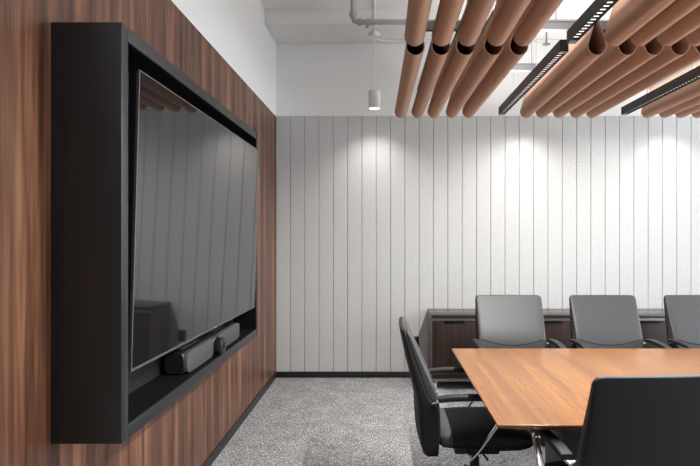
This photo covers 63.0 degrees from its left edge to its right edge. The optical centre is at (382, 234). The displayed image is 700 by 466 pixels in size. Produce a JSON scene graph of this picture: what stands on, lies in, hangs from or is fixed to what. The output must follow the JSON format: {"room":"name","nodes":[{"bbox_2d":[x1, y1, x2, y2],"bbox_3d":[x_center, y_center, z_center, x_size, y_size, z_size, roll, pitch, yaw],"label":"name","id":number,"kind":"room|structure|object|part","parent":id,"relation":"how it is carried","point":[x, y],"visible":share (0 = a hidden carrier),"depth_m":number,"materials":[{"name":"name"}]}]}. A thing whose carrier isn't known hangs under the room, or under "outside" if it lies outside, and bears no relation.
{"room":"conference room","nodes":[
{"label":"conference room","id":0,"kind":"room"},
{"bbox_2d":[0,0,275,465],"bbox_3d":[-1.177,-0.330,1.410,0.100,3.660,9.220,0,0,0],"label":"wall","id":1,"kind":"structure","parent":0,"point":[227,48],"depth_m":2.24,"materials":[{"name":"brown wood"}]},
{"bbox_2d":[51,22,257,443],"bbox_3d":[-1.007,-0.006,2.989,0.240,1.431,2.112,0,0,0],"label":"surround","id":2,"kind":"object","parent":1,"relation":"attached to","point":[95,399],"visible":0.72,"depth_m":1.93,"materials":[{"name":"black laminate"}]},
{"bbox_3d":[-1.007,-0.006,1.959,0.240,1.431,0.052,0,0,0],"label":"panel","id":3,"kind":"part","parent":2,"relation":"part of","materials":[{"name":"black laminate"}]},
{"bbox_3d":[-1.089,-0.006,2.991,0.077,1.333,2.012,0,0,0],"label":"panel","id":4,"kind":"part","parent":2,"relation":"part of","materials":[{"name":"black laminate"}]},
{"bbox_3d":[-1.007,-0.698,2.991,0.240,0.049,2.012,0,0,0],"label":"panel","id":5,"kind":"part","parent":2,"relation":"part of","materials":[{"name":"black laminate"}]},
{"bbox_3d":[-1.007,0.684,2.991,0.240,0.049,2.012,0,0,0],"label":"panel","id":6,"kind":"part","parent":2,"relation":"part of","materials":[{"name":"black laminate"}]},
{"bbox_2d":[128,69,258,371],"bbox_3d":[-0.939,-0.049,3.025,0.104,1.098,1.919,2,0,0],"label":"television","id":7,"kind":"object","parent":2,"relation":"attached to","point":[193,181],"visible":0.95,"depth_m":2.53,"materials":[{"name":"black glass"}]},
{"bbox_2d":[164,322,238,373],"bbox_3d":[-0.947,0.603,3.158,0.160,0.106,0.975,0,0,0],"label":"bar","id":8,"kind":"object","parent":2,"relation":"on","point":[187,357],"visible":0.91,"depth_m":2.91,"materials":[{"name":"black plastic"}]},
{"bbox_2d":[174,339,199,349],"bbox_3d":[-0.989,0.552,2.880,0.044,0.005,0.270,0,0,0],"label":"vent grille","id":9,"kind":"object","parent":8,"relation":"attached to","point":[190,344],"depth_m":2.85,"materials":[{"name":"plastic"}]},
{"bbox_2d":[207,326,222,332],"bbox_3d":[-0.989,0.552,3.335,0.044,0.005,0.220,0,0,0],"label":"vent grille","id":10,"kind":"object","parent":8,"relation":"attached to","point":[219,328],"depth_m":3.31,"materials":[{"name":"plastic"}]},
{"bbox_3d":[-1.007,-0.006,4.021,0.240,1.431,0.048,0,0,0],"label":"panel","id":11,"kind":"part","parent":2,"relation":"part of","materials":[{"name":"black laminate"}]},
{"bbox_2d":[202,372,275,465],"bbox_3d":[-1.123,1.467,1.394,0.008,0.066,9.188,0,0,0],"label":"baseboard","id":12,"kind":"structure","parent":1,"relation":"attached to","point":[232,431],"depth_m":4.36,"materials":[{"name":"black rubber"}]},
{"bbox_2d":[211,378,544,465],"bbox_3d":[2.286,1.550,1.450,7.028,0.100,9.300,0,0,0],"label":"floor","id":13,"kind":"structure","parent":0,"point":[296,421],"depth_m":4.40,"materials":[{"name":"grey carpet"}]},
{"bbox_2d":[399,317,532,465],"bbox_3d":[0.457,1.000,3.236,0.739,1.000,0.668,0,0,0],"label":"chair","id":14,"kind":"object","parent":13,"relation":"on","point":[471,431],"visible":0.79,"depth_m":2.98,"materials":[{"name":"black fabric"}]},
{"bbox_2d":[402,317,440,434],"bbox_3d":[0.204,0.780,3.235,0.203,0.559,0.542,0,0,0],"label":"backrest","id":15,"kind":"object","parent":14,"relation":"on","point":[427,415],"depth_m":2.96,"materials":[{"name":"grey leather"}]},
{"bbox_3d":[0.329,1.089,3.235,0.074,0.115,0.504,0,0,0],"label":"seat panel","id":16,"kind":"part","parent":14,"relation":"part of","materials":[{"name":"grey leather"}]},
{"bbox_3d":[0.447,1.015,3.015,0.402,0.348,0.200,0,0,0],"label":"arm frame","id":17,"kind":"part","parent":14,"relation":"part of","materials":[{"name":"silver metal"}]},
{"bbox_3d":[0.552,1.094,3.235,0.516,0.128,0.530,0,0,0],"label":"seat","id":18,"kind":"part","parent":14,"relation":"part of","materials":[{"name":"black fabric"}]},
{"bbox_2d":[472,295,566,446],"bbox_3d":[1.042,1.000,4.398,0.668,1.000,0.739,0,0,0],"label":"chair","id":19,"kind":"object","parent":13,"relation":"on","point":[502,321],"visible":0.47,"depth_m":4.62,"materials":[{"name":"black leather"}]},
{"bbox_2d":[476,295,545,348],"bbox_3d":[1.040,0.780,4.651,0.542,0.559,0.203,0,0,0],"label":"backrest","id":20,"kind":"object","parent":19,"relation":"on","point":[502,321],"depth_m":4.63,"materials":[{"name":"grey leather"}]},
{"bbox_2d":[428,309,667,389],"bbox_3d":[2.366,1.136,5.743,3.792,0.728,0.484,0,0,0],"label":"credenza","id":21,"kind":"object","parent":13,"relation":"on","point":[448,329],"visible":0.28,"depth_m":5.52,"materials":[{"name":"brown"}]},
{"bbox_3d":[0.486,1.109,5.755,0.020,0.613,0.460,0,0,0],"label":"panel","id":22,"kind":"part","parent":21,"relation":"part of","materials":[{"name":"brown laminate"}]},
{"bbox_3d":[2.366,1.404,5.743,3.780,0.026,0.464,0,0,0],"label":"rail","id":23,"kind":"part","parent":21,"relation":"part of","materials":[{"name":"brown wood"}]},
{"bbox_3d":[0.712,1.112,5.527,0.468,0.552,0.020,0,0,0],"label":"door","id":24,"kind":"part","parent":21,"relation":"part of","materials":[{"name":"brown wood"}]},
{"bbox_3d":[0.692,0.843,5.510,0.200,0.014,0.018,0,0,0],"label":"handle","id":25,"kind":"part","parent":21,"relation":"part of","materials":[{"name":"black metal"}]},
{"bbox_3d":[2.366,0.819,5.528,3.774,0.026,0.030,0,0,0],"label":"rail","id":26,"kind":"part","parent":21,"relation":"part of","materials":[{"name":"brown wood"}]},
{"bbox_3d":[1.637,0.843,5.510,0.200,0.014,0.018,0,0,0],"label":"handle","id":27,"kind":"part","parent":21,"relation":"part of","materials":[{"name":"black metal"}]},
{"bbox_3d":[1.657,1.112,5.527,0.468,0.552,0.020,0,0,0],"label":"door","id":28,"kind":"part","parent":21,"relation":"part of","materials":[{"name":"brown wood"}]},
{"bbox_3d":[2.582,0.843,5.510,0.200,0.014,0.018,0,0,0],"label":"handle","id":29,"kind":"part","parent":21,"relation":"part of","materials":[{"name":"black metal"}]},
{"bbox_3d":[2.602,1.112,5.527,0.468,0.552,0.020,0,0,0],"label":"door","id":30,"kind":"part","parent":21,"relation":"part of","materials":[{"name":"brown wood"}]},
{"bbox_2d":[452,349,699,462],"bbox_3d":[2.454,1.130,3.049,3.991,0.740,1.538,0,0,0],"label":"conference table","id":31,"kind":"object","parent":13,"relation":"on","point":[520,389],"visible":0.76,"depth_m":3.09,"materials":[{"name":"brown wood"}]},
{"bbox_3d":[2.454,0.798,3.049,3.811,0.024,1.358,0,0,0],"label":"under frame","id":32,"kind":"part","parent":31,"relation":"part of","materials":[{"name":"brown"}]},
{"bbox_2d":[529,374,699,465],"bbox_3d":[0.989,1.000,2.362,0.668,1.000,0.739,0,0,-4],"label":"chair","id":33,"kind":"object","parent":13,"relation":"on","point":[632,420],"visible":0.97,"depth_m":2.03,"materials":[{"name":"black leather"}]},
{"bbox_3d":[0.772,1.015,2.337,0.200,0.348,0.402,0,0,-4],"label":"arm frame","id":34,"kind":"part","parent":33,"relation":"part of","materials":[{"name":"silver metal"}]},
{"bbox_3d":[0.984,1.094,2.457,0.530,0.128,0.516,0,0,-4],"label":"seat","id":35,"kind":"part","parent":33,"relation":"part of","materials":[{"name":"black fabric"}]},
{"bbox_2d":[577,374,699,462],"bbox_3d":[1.008,0.780,2.110,0.542,0.559,0.203,0,0,-4],"label":"backrest","id":36,"kind":"object","parent":33,"relation":"on","point":[632,418],"depth_m":2.03,"materials":[{"name":"grey leather"}]},
{"bbox_2d":[569,295,671,348],"bbox_3d":[1.822,1.000,4.398,0.668,1.000,0.739,0,0,0],"label":"chair","id":37,"kind":"object","parent":13,"relation":"on","point":[596,321],"visible":0.39,"depth_m":4.62,"materials":[{"name":"black leather"}]},
{"bbox_2d":[663,295,699,348],"bbox_3d":[2.607,1.000,4.398,0.668,1.000,0.739,0,0,0],"label":"chair","id":38,"kind":"object","parent":13,"relation":"on","point":[682,312],"visible":0.56,"depth_m":4.64,"materials":[{"name":"black leather"}]},
{"bbox_2d":[260,0,611,43],"bbox_3d":[2.286,-2.138,1.450,7.028,0.245,9.300,0,0,0],"label":"ceiling","id":39,"kind":"structure","parent":0,"point":[287,21],"depth_m":5.44,"materials":[{"name":"paint"}]},
{"bbox_2d":[368,31,380,109],"bbox_3d":[-0.083,-1.637,5.680,0.124,0.757,0.119,0,0,-43],"label":"pendant light","id":40,"kind":"object","parent":39,"relation":"hanging from","point":[374,94],"visible":1,"depth_m":5.64,"materials":[{"name":"white metal"}]},
{"bbox_3d":[-0.085,-1.348,5.680,0.117,0.180,0.117,0,0,0],"label":"lamp shade","id":41,"kind":"part","parent":40,"relation":"part of","materials":[{"name":"white metal"}]},
{"bbox_2d":[376,38,558,40],"bbox_3d":[2.056,-2.005,5.806,4.288,0.015,0.154,0,0,0],"label":"conduit","id":42,"kind":"object","parent":39,"relation":"attached to","point":[376,38],"visible":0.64,"depth_m":5.87,"materials":[{"name":"white metal"}]},
{"bbox_2d":[349,0,608,45],"bbox_3d":[2.010,-1.949,5.200,4.633,0.422,0.070,0,0,0],"label":"pipe","id":43,"kind":"object","parent":39,"relation":"attached to","point":[368,22],"visible":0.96,"depth_m":5.18,"materials":[{"name":"grey metal"}]},
{"bbox_2d":[426,10,607,31],"bbox_3d":[1.885,-1.788,3.950,3.230,0.743,0.044,0,0,0],"label":"channel","id":44,"kind":"object","parent":39,"relation":"hanging from","point":[550,26],"visible":0.17,"depth_m":3.93,"materials":[{"name":"grey"}]},
{"bbox_2d":[395,41,424,117],"bbox_3d":[0.188,-1.273,4.543,0.120,0.288,1.915,0,0,-1],"label":"tube","id":45,"kind":"object","parent":44,"relation":"hanging from","point":[413,55],"visible":0.89,"depth_m":4.14,"materials":[{"name":"wood"}]},
{"bbox_2d":[411,39,450,117],"bbox_3d":[0.350,-1.273,4.543,0.120,0.288,1.915,0,0,-1],"label":"tube","id":46,"kind":"object","parent":44,"relation":"hanging from","point":[436,56],"visible":0.91,"depth_m":4.16,"materials":[{"name":"wood"}]},
{"bbox_3d":[0.350,-1.405,4.543,0.012,0.024,1.895,0,0,-1],"label":"hanging rail","id":47,"kind":"part","parent":46,"relation":"part of","materials":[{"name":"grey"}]},
{"bbox_2d":[428,13,474,117],"bbox_3d":[0.505,-1.273,4.543,0.120,0.288,1.915,0,0,-1],"label":"tube","id":48,"kind":"object","parent":44,"relation":"hanging from","point":[459,55],"visible":0.9,"depth_m":4.14,"materials":[{"name":"wood"}]},
{"bbox_3d":[0.505,-1.405,4.543,0.012,0.024,1.895,0,0,-1],"label":"hanging rail","id":49,"kind":"part","parent":48,"relation":"part of","materials":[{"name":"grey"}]},
{"bbox_2d":[462,25,527,117],"bbox_3d":[0.840,-1.273,4.543,0.120,0.288,1.915,0,0,-1],"label":"tube","id":50,"kind":"object","parent":44,"relation":"hanging from","point":[511,53],"visible":0.73,"depth_m":4.09,"materials":[{"name":"wood"}]},
{"bbox_2d":[520,20,606,117],"bbox_3d":[1.365,-1.273,4.543,0.120,0.288,1.915,0,0,1],"label":"tube","id":51,"kind":"object","parent":44,"relation":"hanging from","point":[592,45],"visible":0.78,"depth_m":4.09,"materials":[{"name":"wood"}]},
{"bbox_2d":[536,29,636,117],"bbox_3d":[1.535,-1.273,4.543,0.121,0.288,1.915,0,0,0],"label":"tube","id":52,"kind":"object","parent":44,"relation":"hanging from","point":[613,56],"visible":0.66,"depth_m":4.08,"materials":[{"name":"wood"}]},
{"bbox_2d":[553,36,662,117],"bbox_3d":[1.700,-1.273,4.543,0.121,0.288,1.915,0,0,0],"label":"tube","id":53,"kind":"object","parent":44,"relation":"hanging from","point":[644,53],"visible":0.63,"depth_m":4.10,"materials":[{"name":"wood"}]},
{"bbox_2d":[570,37,689,117],"bbox_3d":[1.865,-1.273,4.543,0.121,0.288,1.915,0,0,0],"label":"tube","id":54,"kind":"object","parent":44,"relation":"hanging from","point":[681,47],"visible":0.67,"depth_m":4.10,"materials":[{"name":"wood"}]},
{"bbox_2d":[586,45,699,117],"bbox_3d":[2.020,-1.273,4.543,0.121,0.288,1.915,0,0,0],"label":"tube","id":55,"kind":"object","parent":44,"relation":"hanging from","point":[693,54],"visible":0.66,"depth_m":4.22,"materials":[{"name":"wood"}]},
{"bbox_2d":[641,60,699,117],"bbox_3d":[2.550,-1.273,4.543,0.120,0.288,1.915,0,0,0],"label":"tube","id":56,"kind":"object","parent":44,"relation":"hanging from","point":[692,90],"visible":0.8,"depth_m":4.95,"materials":[{"name":"wood"}]},
{"bbox_3d":[2.550,-1.405,4.543,0.012,0.024,1.895,0,0,0],"label":"hanging rail","id":57,"kind":"part","parent":56,"relation":"part of","materials":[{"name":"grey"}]},
{"bbox_2d":[659,96,699,117],"bbox_3d":[2.715,-1.273,4.543,0.120,0.288,1.915,0,0,0],"label":"tube","id":58,"kind":"object","parent":44,"relation":"hanging from","point":[695,101],"visible":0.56,"depth_m":5.13,"materials":[{"name":"wood"}]},
{"bbox_2d":[675,104,699,117],"bbox_3d":[2.870,-1.273,4.543,0.120,0.288,1.915,0,0,0],"label":"tube","id":59,"kind":"object","parent":44,"relation":"hanging from","point":[694,109],"visible":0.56,"depth_m":5.29,"materials":[{"name":"wood"}]},
{"bbox_2d":[691,111,699,117],"bbox_3d":[3.030,-1.273,4.543,0.120,0.288,1.915,0,0,0],"label":"tube","id":60,"kind":"object","parent":44,"relation":"hanging from","point":[697,114],"visible":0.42,"depth_m":5.44,"materials":[{"name":"wood"}]},
{"bbox_2d":[510,42,537,71],"bbox_3d":[1.975,-1.788,4.920,3.050,0.743,0.044,0,0,0],"label":"channel","id":61,"kind":"object","parent":39,"relation":"hanging from","point":[519,67],"visible":0.09,"depth_m":4.90,"materials":[{"name":"grey metal"}]},
{"bbox_2d":[499,40,568,114],"bbox_3d":[1.155,-1.665,4.595,0.055,0.990,1.930,0,0,0],"label":"linear light","id":62,"kind":"object","parent":39,"relation":"hanging from","point":[561,48],"visible":0.95,"depth_m":4.26,"materials":[{"name":"black metal"}]},
{"bbox_2d":[508,53,562,105],"bbox_3d":[1.155,-1.190,4.595,0.039,0.009,1.810,0,0,0],"label":"diffuser","id":63,"kind":"object","parent":62,"relation":"attached to","point":[553,58],"depth_m":4.29,"materials":[{"name":"white"}]},
{"bbox_2d":[567,0,618,43],"bbox_3d":[1.150,-1.665,2.485,0.055,0.990,2.000,0,0,0],"label":"linear light","id":64,"kind":"object","parent":39,"relation":"hanging from","point":[597,9],"visible":1,"depth_m":3.16,"materials":[{"name":"black metal"}]},
{"bbox_3d":[1.150,-1.176,3.457,0.047,0.008,0.044,0,0,0],"label":"plate","id":65,"kind":"part","parent":64,"relation":"part of","materials":[{"name":"grey"}]},
{"bbox_2d":[574,2,611,36],"bbox_3d":[1.150,-1.190,2.485,0.039,0.009,1.880,0,0,0],"label":"diffuser","id":66,"kind":"object","parent":64,"relation":"attached to","point":[600,9],"depth_m":3.11,"materials":[{"name":"white"}]},
{"bbox_2d":[621,62,699,114],"bbox_3d":[2.350,-1.665,4.595,0.055,0.990,1.930,0,0,0],"label":"linear light","id":67,"kind":"object","parent":39,"relation":"hanging from","point":[693,75],"visible":0.98,"depth_m":4.74,"materials":[{"name":"black metal"}]},
{"bbox_3d":[1.150,-1.788,3.050,2.100,0.743,0.044,0,0,0],"label":"channel","id":68,"kind":"object","parent":39,"relation":"hanging from","visible":0},
{"bbox_2d":[404,0,431,45],"bbox_3d":[0.188,-1.273,2.430,0.120,0.288,1.960,0,0,0],"label":"tube","id":69,"kind":"object","parent":68,"relation":"hanging from","point":[418,11],"visible":1,"depth_m":3.04,"materials":[{"name":"wood"}]},
{"bbox_2d":[431,0,464,45],"bbox_3d":[0.350,-1.273,2.430,0.120,0.288,1.960,0,0,0],"label":"tube","id":70,"kind":"object","parent":68,"relation":"hanging from","point":[448,12],"visible":1,"depth_m":3.04,"materials":[{"name":"wood"}]},
{"bbox_2d":[457,0,495,45],"bbox_3d":[0.505,-1.273,2.430,0.120,0.288,1.960,0,0,0],"label":"tube","id":71,"kind":"object","parent":68,"relation":"hanging from","point":[476,12],"visible":1,"depth_m":3.06,"materials":[{"name":"wood"}]},
{"bbox_2d":[487,0,530,45],"bbox_3d":[0.680,-1.273,2.430,0.120,0.288,1.960,0,0,0],"label":"tube","id":72,"kind":"object","parent":68,"relation":"hanging from","point":[506,13],"visible":1,"depth_m":3.07,"materials":[{"name":"cardboard"}]},
{"bbox_2d":[513,0,563,45],"bbox_3d":[0.840,-1.273,2.430,0.120,0.288,1.960,0,0,0],"label":"tube","id":73,"kind":"object","parent":68,"relation":"hanging from","point":[537,13],"visible":0.85,"depth_m":3.07,"materials":[{"name":"wood"}]},
{"bbox_2d":[604,0,674,45],"bbox_3d":[1.385,-1.273,2.430,0.120,0.288,1.960,0,0,0],"label":"tube","id":74,"kind":"object","parent":68,"relation":"hanging from","point":[627,17],"visible":0.89,"depth_m":3.12,"materials":[{"name":"wood"}]},
{"bbox_2d":[630,0,699,45],"bbox_3d":[1.535,-1.273,2.430,0.120,0.288,1.960,0,0,0],"label":"tube","id":75,"kind":"object","parent":68,"relation":"hanging from","point":[678,9],"visible":0.7,"depth_m":3.05,"materials":[{"name":"wood"}]},
{"bbox_2d":[657,5,699,45],"bbox_3d":[1.700,-1.273,2.430,0.120,0.288,1.960,0,0,0],"label":"tube","id":76,"kind":"object","parent":68,"relation":"hanging from","point":[690,22],"visible":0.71,"depth_m":3.18,"materials":[{"name":"cardboard"}]},
{"bbox_2d":[685,27,699,45],"bbox_3d":[1.865,-1.273,2.430,0.120,0.288,1.960,0,0,0],"label":"tube","id":77,"kind":"object","parent":68,"relation":"hanging from","point":[693,39],"visible":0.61,"depth_m":3.35,"materials":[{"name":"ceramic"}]},
{"bbox_2d":[446,10,502,117],"bbox_3d":[0.680,-1.273,4.543,0.120,0.288,1.915,0,0,-1],"label":"tube","id":78,"kind":"object","parent":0,"point":[484,55],"visible":0.87,"depth_m":4.11,"materials":[{"name":"cardboard"}]},
{"bbox_3d":[0.680,-1.405,4.543,0.012,0.024,1.895,0,0,-1],"label":"hanging rail","id":79,"kind":"part","parent":78,"relation":"part of","materials":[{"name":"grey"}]},
{"bbox_2d":[276,44,699,371],"bbox_3d":[2.286,-0.330,6.060,7.028,3.660,0.120,0,0,0],"label":"wall","id":80,"kind":"structure","parent":0,"point":[382,217],"depth_m":6.00,"materials":[{"name":"white paint"}]},
{"bbox_2d":[276,371,410,377],"bbox_3d":[2.336,1.470,6.004,6.928,0.061,0.032,0,0,0],"label":"baseboard","id":81,"kind":"structure","parent":80,"relation":"attached to","point":[290,374],"depth_m":5.99,"materials":[{"name":"black rubber"}]},
{"bbox_2d":[414,336,418,345],"bbox_3d":[0.335,1.128,5.996,0.084,0.124,0.010,0,0,0],"label":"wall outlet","id":82,"kind":"object","parent":80,"relation":"attached to","point":[415,337],"visible":0.18,"depth_m":5.99,"materials":[{"name":"black plastic"}]}
]}

